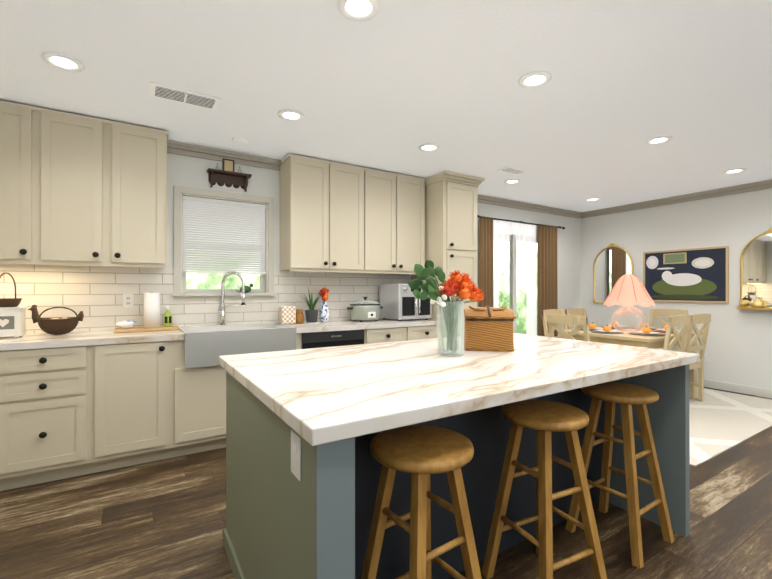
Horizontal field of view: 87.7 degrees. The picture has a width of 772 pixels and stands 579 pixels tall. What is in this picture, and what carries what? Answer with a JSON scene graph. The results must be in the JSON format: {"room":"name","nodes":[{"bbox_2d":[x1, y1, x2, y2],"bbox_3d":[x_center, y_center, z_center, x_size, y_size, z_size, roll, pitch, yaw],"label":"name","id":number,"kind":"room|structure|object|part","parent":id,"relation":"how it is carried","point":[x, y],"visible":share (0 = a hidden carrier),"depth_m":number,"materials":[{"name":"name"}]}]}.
{"room":"kitchen","nodes":[
{"label":"kitchen","id":0,"kind":"room"},
{"bbox_2d":[39,153,579,335],"bbox_3d":[-0.068,-0.001,4.612,7.820,2.490,0.120,0,0,-32],"label":"wall","id":1,"kind":"structure","parent":0,"point":[186,171],"depth_m":3.92,"materials":[{"name":"white paint"}]},
{"bbox_2d":[0,100,47,264],"bbox_3d":[-2.622,-0.714,2.751,0.398,1.047,0.327,0,0,-32],"label":"upper cabinet","id":2,"kind":"object","parent":1,"relation":"attached to","point":[19,123],"depth_m":2.68,"materials":[{"name":"beige paint"}]},
{"bbox_2d":[40,108,107,265],"bbox_3d":[-2.286,-0.714,2.961,0.394,1.047,0.327,0,0,-32],"label":"upper cabinet","id":3,"kind":"object","parent":1,"relation":"attached to","point":[77,190],"depth_m":2.83,"materials":[{"name":"beige paint"}]},
{"bbox_2d":[123,294,132,307],"label":"wall outlets","id":4,"kind":"object","parent":1,"relation":"attached to","point":[127,300],"depth_m":3.26,"materials":[{"name":"white plastic"}]},
{"bbox_2d":[108,120,167,267],"bbox_3d":[-1.956,-0.713,3.167,0.385,1.047,0.327,0,0,-32],"label":"upper cabinet","id":5,"kind":"object","parent":1,"relation":"attached to","point":[137,155],"depth_m":3.03,"materials":[{"name":"beige paint"}]},
{"bbox_2d":[0,264,410,333],"bbox_3d":[-1.312,0.069,3.386,4.170,0.515,0.640,0,0,-32],"label":"backsplash","id":6,"kind":"structure","parent":1,"relation":"attached to","point":[94,294],"depth_m":3.33,"materials":[{"name":"white tile"}]},
{"bbox_2d":[172,185,275,299],"bbox_3d":[-1.470,-0.401,3.695,0.888,0.975,0.150,0,0,-32],"label":"kitchen window","id":7,"kind":"structure","parent":1,"relation":"in","point":[197,285],"depth_m":3.68,"materials":[{"name":"beige"}]},
{"bbox_2d":[182,196,265,273],"bbox_3d":[-1.473,-0.482,3.701,0.718,0.668,0.038,0,0,-32],"label":"window blinds","id":8,"kind":"object","parent":7,"relation":"attached to","point":[196,209],"visible":0.96,"depth_m":3.69,"materials":[{"name":"white plastic"}]},
{"bbox_2d":[232,283,252,292],"bbox_3d":[-1.348,-0.013,3.783,0.197,0.089,0.049,0,0,-32],"label":"decor","id":9,"kind":"object","parent":7,"relation":"on","point":[247,289],"visible":0.81,"depth_m":3.78,"materials":[{"name":"green plant"}]},
{"bbox_2d":[167,141,280,170],"bbox_3d":[-1.443,-1.206,3.645,0.986,0.085,0.065,0,0,-32],"label":"crown molding","id":10,"kind":"structure","parent":1,"relation":"attached to","point":[184,149],"depth_m":3.61,"materials":[{"name":"beige wood"}]},
{"bbox_2d":[207,158,251,191],"bbox_3d":[-1.421,-1.049,3.648,0.370,0.272,0.107,0,0,-32],"label":"wall shelf","id":11,"kind":"object","parent":1,"relation":"attached to","point":[227,175],"visible":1,"depth_m":3.65,"materials":[{"name":"brown wood"}]},
{"bbox_2d":[280,154,371,271],"bbox_3d":[-0.603,-0.712,4.012,0.829,1.047,0.327,0,0,-32],"label":"upper cabinet","id":12,"kind":"object","parent":1,"relation":"attached to","point":[326,206],"depth_m":3.85,"materials":[{"name":"beige paint"}]},
{"bbox_2d":[368,169,424,273],"bbox_3d":[-0.001,-0.711,4.389,0.841,1.047,0.327,0,0,-32],"label":"upper cabinet","id":13,"kind":"object","parent":1,"relation":"attached to","point":[398,200],"depth_m":4.28,"materials":[{"name":"beige paint"}]},
{"bbox_2d":[477,223,536,333],"bbox_3d":[1.842,0.181,5.783,1.600,2.130,0.118,0,0,-32],"label":"sliding door","id":14,"kind":"structure","parent":1,"relation":"attached to","point":[512,292],"depth_m":5.79,"materials":[{"name":"white glass"}]},
{"bbox_2d":[477,215,564,336],"bbox_3d":[1.915,0.128,5.704,1.914,2.195,0.126,0,0,-32],"label":"curtains","id":15,"kind":"object","parent":1,"relation":"hanging from","point":[540,279],"visible":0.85,"depth_m":5.78,"materials":[{"name":"brown fabric"}]},
{"bbox_3d":[1.913,-0.946,5.709,1.914,0.047,0.120,0,0,-32],"label":"rod","id":16,"kind":"part","parent":15,"relation":"part of","materials":[{"name":"black metal"}]},
{"bbox_2d":[477,194,581,218],"bbox_3d":[1.928,-1.202,5.751,2.825,0.085,0.065,0,0,-32],"label":"crown molding","id":17,"kind":"structure","parent":1,"relation":"attached to","point":[480,198],"depth_m":5.81,"materials":[{"name":"beige wood"}]},
{"bbox_2d":[0,386,771,578],"bbox_3d":[1.819,1.288,1.591,7.820,0.100,7.240,0,0,-32],"label":"floor","id":18,"kind":"structure","parent":0,"point":[162,519],"depth_m":2.06,"materials":[{"name":"brown wood"}]},
{"bbox_2d":[0,343,91,490],"bbox_3d":[-2.288,0.803,2.773,0.446,0.875,0.623,0,0,-32],"label":"base cabinet","id":19,"kind":"object","parent":18,"relation":"on","point":[73,404],"depth_m":2.52,"materials":[{"name":"beige paint"}]},
{"bbox_2d":[0,319,443,346],"bbox_3d":[-1.307,0.346,3.383,4.154,0.040,0.630,0,0,-32],"label":"countertop","id":20,"kind":"structure","parent":19,"relation":"on","point":[44,339],"depth_m":2.90,"materials":[{"name":"white stone"}]},
{"bbox_2d":[0,306,26,337],"bbox_3d":[-2.569,0.222,2.718,0.182,0.205,0.172,0,0,-32],"label":"box","id":21,"kind":"object","parent":20,"relation":"on","point":[12,321],"visible":1,"depth_m":2.68,"materials":[{"name":"white wood"}]},
{"bbox_2d":[0,272,21,306],"bbox_3d":[-2.569,0.001,2.719,0.164,0.234,0.164,0,0,-32],"label":"basket","id":22,"kind":"object","parent":21,"relation":"on","point":[10,302],"visible":1,"depth_m":2.70,"materials":[{"name":"wicker"}]},
{"bbox_2d":[27,305,83,334],"bbox_3d":[-2.359,0.215,2.873,0.318,0.218,0.188,0,0,-32],"label":"basket","id":23,"kind":"object","parent":20,"relation":"on","point":[57,326],"visible":0.98,"depth_m":2.83,"materials":[{"name":"wicker"}]},
{"bbox_2d":[114,326,179,332],"bbox_3d":[-1.901,0.316,3.206,0.440,0.018,0.220,0,0,-32],"label":"cutting board","id":24,"kind":"object","parent":20,"relation":"on","point":[139,329],"visible":0.98,"depth_m":3.15,"materials":[{"name":"brown wood"}]},
{"bbox_2d":[115,320,135,328],"bbox_3d":[-2.035,0.274,3.139,0.136,0.074,0.089,0,0,-32],"label":"cloth","id":25,"kind":"object","parent":24,"relation":"on","point":[128,324],"visible":0.98,"depth_m":3.11,"materials":[{"name":"white fabric"}]},
{"bbox_2d":[144,292,159,327],"bbox_3d":[-1.895,0.165,3.252,0.116,0.283,0.116,0,0,-32],"label":"paper towel roll","id":26,"kind":"object","parent":24,"relation":"on","point":[151,309],"visible":1,"depth_m":3.20,"materials":[{"name":"white paper"}]},
{"bbox_2d":[164,306,171,326],"bbox_3d":[-1.800,0.220,3.317,0.064,0.173,0.042,0,0,-32],"label":"soap bottle","id":27,"kind":"object","parent":24,"relation":"on","point":[167,318],"visible":1,"depth_m":3.30,"materials":[{"name":"green"}]},
{"bbox_2d":[218,271,246,322],"bbox_3d":[-1.374,0.081,3.580,0.232,0.491,0.169,0,0,-32],"label":"faucet","id":28,"kind":"object","parent":20,"relation":"on","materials":[{"name":"silver metal"}]},
{"bbox_2d":[180,323,295,370],"bbox_3d":[-1.240,0.442,3.346,0.828,0.255,0.552,0,0,-32],"label":"sink","id":29,"kind":"object","parent":20,"relation":"in","point":[203,346],"depth_m":3.10,"materials":[{"name":"white ceramic"}]},
{"bbox_2d":[280,306,295,323],"bbox_3d":[-0.929,0.241,3.802,0.140,0.170,0.080,0,0,-32],"label":"canister","id":30,"kind":"object","parent":20,"relation":"on","point":[287,314],"visible":0.98,"depth_m":3.77,"materials":[{"name":"ceramic"}]},
{"bbox_2d":[296,309,303,323],"bbox_3d":[-0.832,0.256,3.863,0.090,0.140,0.090,0,0,-32],"label":"jar","id":31,"kind":"object","parent":20,"relation":"on","point":[299,316],"visible":0.94,"depth_m":3.83,"materials":[{"name":"brown wood"}]},
{"bbox_2d":[303,289,322,322],"bbox_3d":[-0.745,0.154,3.925,0.256,0.344,0.310,0,0,-32],"label":"potted plant","id":32,"kind":"object","parent":20,"relation":"on","point":[311,313],"visible":1,"depth_m":3.89,"materials":[{"name":"green plant"}]},
{"bbox_2d":[319,287,328,321],"bbox_3d":[-0.621,0.153,4.031,0.109,0.347,0.144,0,0,-32],"label":"flowers","id":33,"kind":"object","parent":20,"relation":"on","point":[324,313],"visible":1,"depth_m":4.00,"materials":[{"name":"orange"}]},
{"bbox_2d":[347,297,382,321],"bbox_3d":[-0.214,0.202,4.185,0.390,0.250,0.272,0,0,-32],"label":"slow cooker","id":34,"kind":"object","parent":20,"relation":"on","point":[360,311],"visible":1,"depth_m":4.07,"materials":[{"name":"grey"}]},
{"bbox_2d":[379,284,431,320],"bbox_3d":[0.223,0.135,4.383,0.430,0.385,0.435,0,0,-32],"label":"toaster oven","id":35,"kind":"object","parent":20,"relation":"on","point":[399,302],"visible":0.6,"depth_m":4.22,"materials":[{"name":"silver metal"}]},
{"bbox_2d":[92,339,171,472],"bbox_3d":[-1.901,0.803,3.015,0.468,0.875,0.623,0,0,-32],"label":"base cabinet","id":36,"kind":"object","parent":18,"relation":"on","point":[132,380],"depth_m":2.76,"materials":[{"name":"beige paint"}]},
{"bbox_2d":[172,331,299,457],"bbox_3d":[-1.299,0.804,3.392,0.952,0.875,0.623,0,0,-32],"label":"base cabinet","id":37,"kind":"object","parent":18,"relation":"on","point":[198,394],"depth_m":2.98,"materials":[{"name":"beige paint"}]},
{"bbox_2d":[300,327,375,348],"bbox_3d":[-0.593,0.805,3.833,0.712,0.875,0.623,0,0,-32],"label":"base cabinet","id":38,"kind":"object","parent":18,"relation":"on","point":[346,336],"depth_m":3.58,"materials":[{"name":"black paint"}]},
{"bbox_2d":[302,329,363,348],"bbox_3d":[-0.616,0.806,3.818,0.594,0.873,0.624,0,0,-32],"label":"dishwasher","id":39,"kind":"object","parent":38,"relation":"in","point":[316,338],"depth_m":3.54,"materials":[{"name":"black metal"}]},
{"bbox_2d":[376,323,442,342],"bbox_3d":[0.050,0.805,4.234,0.949,0.875,0.623,0,0,-32],"label":"base cabinet","id":40,"kind":"object","parent":18,"relation":"on","point":[418,331],"depth_m":3.98,"materials":[{"name":"beige paint"}]},
{"bbox_2d":[361,425,481,578],"bbox_3d":[0.115,0.870,1.317,0.356,0.744,0.356,0,0,-36],"label":"stool","id":41,"kind":"object","parent":18,"relation":"on","point":[420,453],"visible":1,"depth_m":1.28,"materials":[{"name":"brown wood"}]},
{"bbox_2d":[411,170,484,337],"bbox_3d":[0.696,0.000,4.626,0.574,2.487,0.659,0,0,-32],"label":"pantry cabinet","id":42,"kind":"object","parent":18,"relation":"on","point":[450,222],"visible":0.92,"depth_m":4.37,"materials":[{"name":"beige paint"}]},
{"bbox_2d":[223,365,689,578],"bbox_3d":[0.379,0.803,1.995,2.029,0.872,1.173,0,0,-32],"label":"kitchen island","id":43,"kind":"object","parent":18,"relation":"on","point":[294,510],"depth_m":1.68,"materials":[{"name":"wood"}]},
{"bbox_2d":[291,430,300,480],"bbox_3d":[-0.247,0.452,1.097,0.007,0.116,0.072,0,0,-32],"label":"outlet","id":44,"kind":"object","parent":43,"relation":"attached to","point":[295,437],"depth_m":1.09,"materials":[{"name":"white plastic"}]},
{"bbox_2d":[219,333,699,448],"bbox_3d":[0.382,0.344,1.991,2.064,0.042,1.220,0,0,-32],"label":"island countertop","id":45,"kind":"structure","parent":43,"relation":"on","point":[325,395],"depth_m":1.51,"materials":[{"name":"white stone"}]},
{"bbox_2d":[408,260,484,356],"bbox_3d":[0.317,0.091,1.984,0.425,0.464,0.215,0,0,-32],"label":"flower arrangement","id":46,"kind":"object","parent":45,"relation":"on","point":[460,286],"visible":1,"depth_m":1.95,"materials":[{"name":"clear glass"}]},
{"bbox_2d":[462,305,515,350],"bbox_3d":[0.553,0.204,2.193,0.264,0.238,0.206,0,0,6],"label":"basket","id":47,"kind":"object","parent":45,"relation":"on","point":[487,328],"visible":0.94,"depth_m":2.11,"materials":[{"name":"wicker"}]},
{"bbox_2d":[482,399,606,578],"bbox_3d":[0.653,0.870,1.665,0.356,0.744,0.356,0,0,-26],"label":"stool","id":48,"kind":"object","parent":18,"relation":"on","point":[544,418],"visible":1,"depth_m":1.60,"materials":[{"name":"brown wood"}]},
{"bbox_2d":[565,382,673,567],"bbox_3d":[1.171,0.871,2.024,0.368,0.744,0.368,0,0,-32],"label":"stool","id":49,"kind":"object","parent":18,"relation":"on","point":[625,395],"visible":0.81,"depth_m":1.98,"materials":[{"name":"brown wood"}]},
{"bbox_2d":[704,387,754,396],"bbox_3d":[4.138,1.241,4.891,0.100,0.006,0.520,0,0,-32],"label":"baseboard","id":50,"kind":"structure","parent":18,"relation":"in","point":[729,391],"depth_m":4.84,"materials":[{"name":"grey wood"}]},
{"bbox_2d":[689,387,771,466],"bbox_3d":[2.641,1.238,4.610,2.715,0.010,2.550,0,0,-32],"label":"rug","id":51,"kind":"object","parent":18,"relation":"on","point":[720,422],"visible":0.25,"depth_m":3.75,"materials":[{"name":"beige fabric"}]},
{"bbox_2d":[542,309,566,337],"bbox_3d":[2.297,0.745,5.045,0.440,0.977,0.500,0,0,-32],"label":"chair","id":52,"kind":"object","parent":51,"relation":"on","point":[545,313],"visible":0.23,"depth_m":5.17,"materials":[{"name":"beige wood"}]},
{"bbox_2d":[547,314,589,340],"bbox_3d":[2.032,0.744,4.213,0.500,0.977,0.440,0,0,-32],"label":"chair","id":53,"kind":"object","parent":51,"relation":"on","point":[579,321],"visible":0.23,"depth_m":4.07,"materials":[{"name":"beige wood"}]},
{"bbox_2d":[565,308,586,329],"bbox_3d":[2.712,0.746,5.304,0.440,0.977,0.500,0,0,-32],"label":"chair","id":54,"kind":"object","parent":51,"relation":"on","point":[577,311],"visible":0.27,"depth_m":5.49,"materials":[{"name":"beige wood"}]},
{"bbox_2d":[558,326,702,398],"bbox_3d":[2.825,0.858,4.661,1.240,0.749,1.000,0,0,-32],"label":"dining table","id":55,"kind":"object","parent":51,"relation":"on","point":[654,342],"visible":0.27,"depth_m":4.27,"materials":[{"name":"beige wood"}]},
{"bbox_2d":[581,327,602,330],"bbox_3d":[2.458,0.467,4.786,0.330,0.024,0.330,0,0,-32],"label":"plate","id":56,"kind":"object","parent":55,"relation":"on","point":[596,328],"visible":0.38,"depth_m":4.73,"materials":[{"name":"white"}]},
{"bbox_2d":[588,322,596,328],"bbox_3d":[2.458,0.426,4.787,0.092,0.080,0.092,0,0,-32],"label":"pumpkin","id":57,"kind":"object","parent":56,"relation":"on","point":[592,326],"visible":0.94,"depth_m":4.76,"materials":[{"name":"orange"}]},
{"bbox_2d":[600,325,628,328],"bbox_3d":[2.874,0.468,5.046,0.330,0.024,0.330,0,0,-32],"label":"plate","id":58,"kind":"object","parent":55,"relation":"on","point":[613,327],"visible":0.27,"depth_m":4.99,"materials":[{"name":"white ceramic"}]},
{"bbox_2d":[589,329,641,335],"bbox_3d":[2.825,0.482,4.662,1.240,0.002,0.300,0,0,-32],"label":"table runner","id":59,"kind":"object","parent":55,"relation":"on","point":[626,332],"visible":0.29,"depth_m":4.49,"materials":[{"name":"beige fabric"}]},
{"bbox_2d":[591,330,623,333],"bbox_3d":[2.450,0.467,4.451,0.330,0.024,0.330,0,0,-32],"label":"plate","id":60,"kind":"object","parent":59,"relation":"on","point":[608,332],"visible":0.96,"depth_m":4.39,"materials":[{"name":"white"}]},
{"bbox_2d":[603,324,611,331],"bbox_3d":[2.450,0.425,4.451,0.092,0.080,0.092,0,0,-32],"label":"pumpkin","id":61,"kind":"object","parent":60,"relation":"on","point":[607,328],"visible":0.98,"depth_m":4.42,"materials":[{"name":"orange"}]},
{"bbox_2d":[604,274,654,331],"bbox_3d":[2.820,0.150,4.671,0.498,0.656,0.498,0,0,-32],"label":"table lamp","id":62,"kind":"object","parent":59,"relation":"on","point":[628,290],"visible":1,"depth_m":4.55,"materials":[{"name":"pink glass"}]},
{"bbox_2d":[630,326,659,329],"bbox_3d":[3.163,0.468,4.932,0.330,0.024,0.330,0,0,-32],"label":"plate","id":63,"kind":"object","parent":59,"relation":"on","point":[652,328],"visible":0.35,"depth_m":4.86,"materials":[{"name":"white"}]},
{"bbox_2d":[630,331,665,335],"bbox_3d":[2.776,0.467,4.278,0.330,0.024,0.330,0,0,-32],"label":"plate","id":64,"kind":"object","parent":55,"relation":"on","point":[642,333],"visible":0.85,"depth_m":4.20,"materials":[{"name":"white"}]},
{"bbox_2d":[642,326,651,332],"bbox_3d":[2.776,0.425,4.278,0.092,0.080,0.092,0,0,-32],"label":"pumpkin","id":65,"kind":"object","parent":64,"relation":"on","point":[646,330],"visible":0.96,"depth_m":4.25,"materials":[{"name":"orange"}]},
{"bbox_2d":[652,329,678,332],"bbox_3d":[3.192,0.467,4.537,0.330,0.024,0.330,0,0,-32],"label":"plate","id":66,"kind":"object","parent":55,"relation":"on","point":[661,330],"visible":0.56,"depth_m":4.51,"materials":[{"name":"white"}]},
{"bbox_2d":[649,309,687,349],"bbox_3d":[3.555,0.745,5.211,0.500,0.977,0.440,0,0,-32],"label":"chair","id":67,"kind":"object","parent":51,"relation":"on","point":[655,313],"visible":0.17,"depth_m":5.37,"materials":[{"name":"beige wood"}]},
{"bbox_2d":[663,315,690,351],"bbox_3d":[2.818,0.744,4.210,0.447,0.977,0.505,0,0,-32],"label":"chair","id":68,"kind":"object","parent":51,"relation":"on","point":[680,320],"visible":0.35,"depth_m":4.00,"materials":[{"name":"beige wood"}]},
{"bbox_2d":[685,313,710,401],"bbox_3d":[3.234,0.744,4.470,0.447,0.977,0.505,0,0,-32],"label":"chair","id":69,"kind":"object","parent":51,"relation":"on","point":[704,319],"visible":0.46,"depth_m":4.34,"materials":[{"name":"beige wood"}]},
{"bbox_2d":[0,0,771,211],"bbox_3d":[1.819,-1.302,1.596,7.820,0.100,7.240,0,0,-32],"label":"ceiling","id":70,"kind":"structure","parent":0,"point":[392,86],"depth_m":2.43,"materials":[{"name":"white paint"}]},
{"bbox_2d":[41,52,84,71],"bbox_3d":[-1.770,-1.247,2.207,0.182,0.009,0.182,0,0,-32],"label":"recessed light","id":71,"kind":"object","parent":70,"relation":"in","point":[58,60],"depth_m":2.20,"materials":[{"name":"white plastic"}]},
{"bbox_2d":[149,82,220,110],"bbox_3d":[-1.300,-1.244,2.606,0.400,0.011,0.200,0,0,-32],"label":"ceiling vent","id":72,"kind":"object","parent":70,"relation":"in","point":[174,94],"depth_m":2.59,"materials":[{"name":"white plastic"}]},
{"bbox_2d":[232,137,247,143],"bbox_3d":[-1.218,-1.239,3.353,0.130,0.018,0.130,0,0,-32],"label":"smoke detector","id":73,"kind":"object","parent":70,"relation":"attached to","point":[239,140],"visible":1,"depth_m":3.32,"materials":[{"name":"white plastic"}]},
{"bbox_2d":[278,109,303,120],"bbox_3d":[-0.679,-1.245,2.876,0.182,0.009,0.182,0,0,-32],"label":"recessed light","id":74,"kind":"object","parent":70,"relation":"in","point":[286,114],"depth_m":2.87,"materials":[{"name":"white plastic"}]},
{"bbox_2d":[337,0,379,21],"bbox_3d":[-0.121,-1.247,1.775,0.182,0.009,0.182,0,0,-32],"label":"recessed light","id":75,"kind":"object","parent":70,"relation":"in","point":[359,10],"depth_m":1.79,"materials":[{"name":"white plastic"}]},
{"bbox_2d":[418,143,439,151],"bbox_3d":[0.378,-1.244,3.525,0.182,0.009,0.182,0,0,-32],"label":"recessed light","id":76,"kind":"object","parent":70,"relation":"in","point":[427,147],"depth_m":3.52,"materials":[{"name":"white plastic"}]},
{"bbox_2d":[497,166,527,174],"bbox_3d":[1.328,-1.241,4.212,0.300,0.011,0.150,0,0,-32],"label":"ceiling vent","id":77,"kind":"object","parent":70,"relation":"in","point":[510,170],"depth_m":4.19,"materials":[{"name":"white plastic"}]},
{"bbox_2d":[504,179,520,183],"bbox_3d":[1.450,-1.242,4.620,0.182,0.009,0.182,0,0,-32],"label":"recessed light","id":78,"kind":"object","parent":70,"relation":"in","point":[510,181],"depth_m":4.61,"materials":[{"name":"white plastic"}]},
{"bbox_2d":[518,71,551,87],"bbox_3d":[0.885,-1.246,2.392,0.182,0.009,0.182,0,0,-32],"label":"recessed light","id":79,"kind":"object","parent":70,"relation":"in","point":[535,79],"depth_m":2.39,"materials":[{"name":"white plastic"}]},
{"bbox_2d":[585,198,599,200],"bbox_3d":[2.845,-1.240,5.539,0.182,0.009,0.182,0,0,-32],"label":"recessed light","id":80,"kind":"object","parent":70,"relation":"in","point":[589,199],"depth_m":5.54,"materials":[{"name":"white plastic"}]},
{"bbox_2d":[645,136,671,144],"bbox_3d":[2.276,-1.244,3.355,0.182,0.009,0.182,0,0,-32],"label":"recessed light","id":81,"kind":"object","parent":70,"relation":"in","point":[660,139],"depth_m":3.35,"materials":[{"name":"white plastic"}]},
{"bbox_2d":[723,168,745,173],"bbox_3d":[3.658,-1.243,4.219,0.182,0.009,0.182,0,0,-32],"label":"recessed light","id":82,"kind":"object","parent":70,"relation":"in","point":[737,170],"depth_m":4.21,"materials":[{"name":"white plastic"}]},
{"bbox_2d":[580,188,771,388],"bbox_3d":[5.116,-0.003,3.582,0.120,2.490,7.120,0,0,-32],"label":"wall","id":83,"kind":"structure","parent":0,"point":[738,348],"depth_m":5.08,"materials":[{"name":"white paint"}]},
{"bbox_2d":[593,243,633,302],"bbox_3d":[3.445,-0.244,6.112,0.031,0.919,0.624,0,0,-32],"label":"wall mirror","id":84,"kind":"object","parent":83,"relation":"attached to","point":[613,264],"visible":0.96,"depth_m":6.17,"materials":[{"name":"gold mirror"}]},
{"bbox_2d":[580,179,771,218],"bbox_3d":[5.005,-1.206,3.586,0.065,0.085,7.000,0,0,-32],"label":"crown molding","id":85,"kind":"structure","parent":83,"relation":"attached to","point":[766,184],"depth_m":5.29,"materials":[{"name":"beige wood"}]},
{"bbox_2d":[643,246,728,302],"bbox_3d":[3.936,-0.182,5.327,0.030,0.699,0.964,0,0,-32],"label":"wall picture","id":86,"kind":"object","parent":83,"relation":"attached to","point":[700,275],"visible":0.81,"depth_m":5.27,"materials":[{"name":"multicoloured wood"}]},
{"bbox_2d":[704,352,707,360],"label":"wall outlets","id":87,"kind":"object","parent":83,"relation":"attached to","point":[706,353],"depth_m":5.12,"materials":[{"name":"white plastic"}]},
{"bbox_2d":[697,378,771,397],"bbox_3d":[5.018,1.192,3.608,0.015,0.100,6.970,0,0,-32],"label":"baseboard","id":88,"kind":"structure","parent":83,"relation":"attached to","point":[751,390],"depth_m":4.83,"materials":[{"name":"white wood"}]},
{"bbox_2d":[736,228,771,309],"bbox_3d":[4.376,-0.236,4.547,0.130,0.940,0.624,0,0,-32],"label":"wall mirror","id":89,"kind":"object","parent":83,"relation":"attached to","point":[756,274],"visible":1,"depth_m":4.68,"materials":[{"name":"gold mirror"}]}
]}

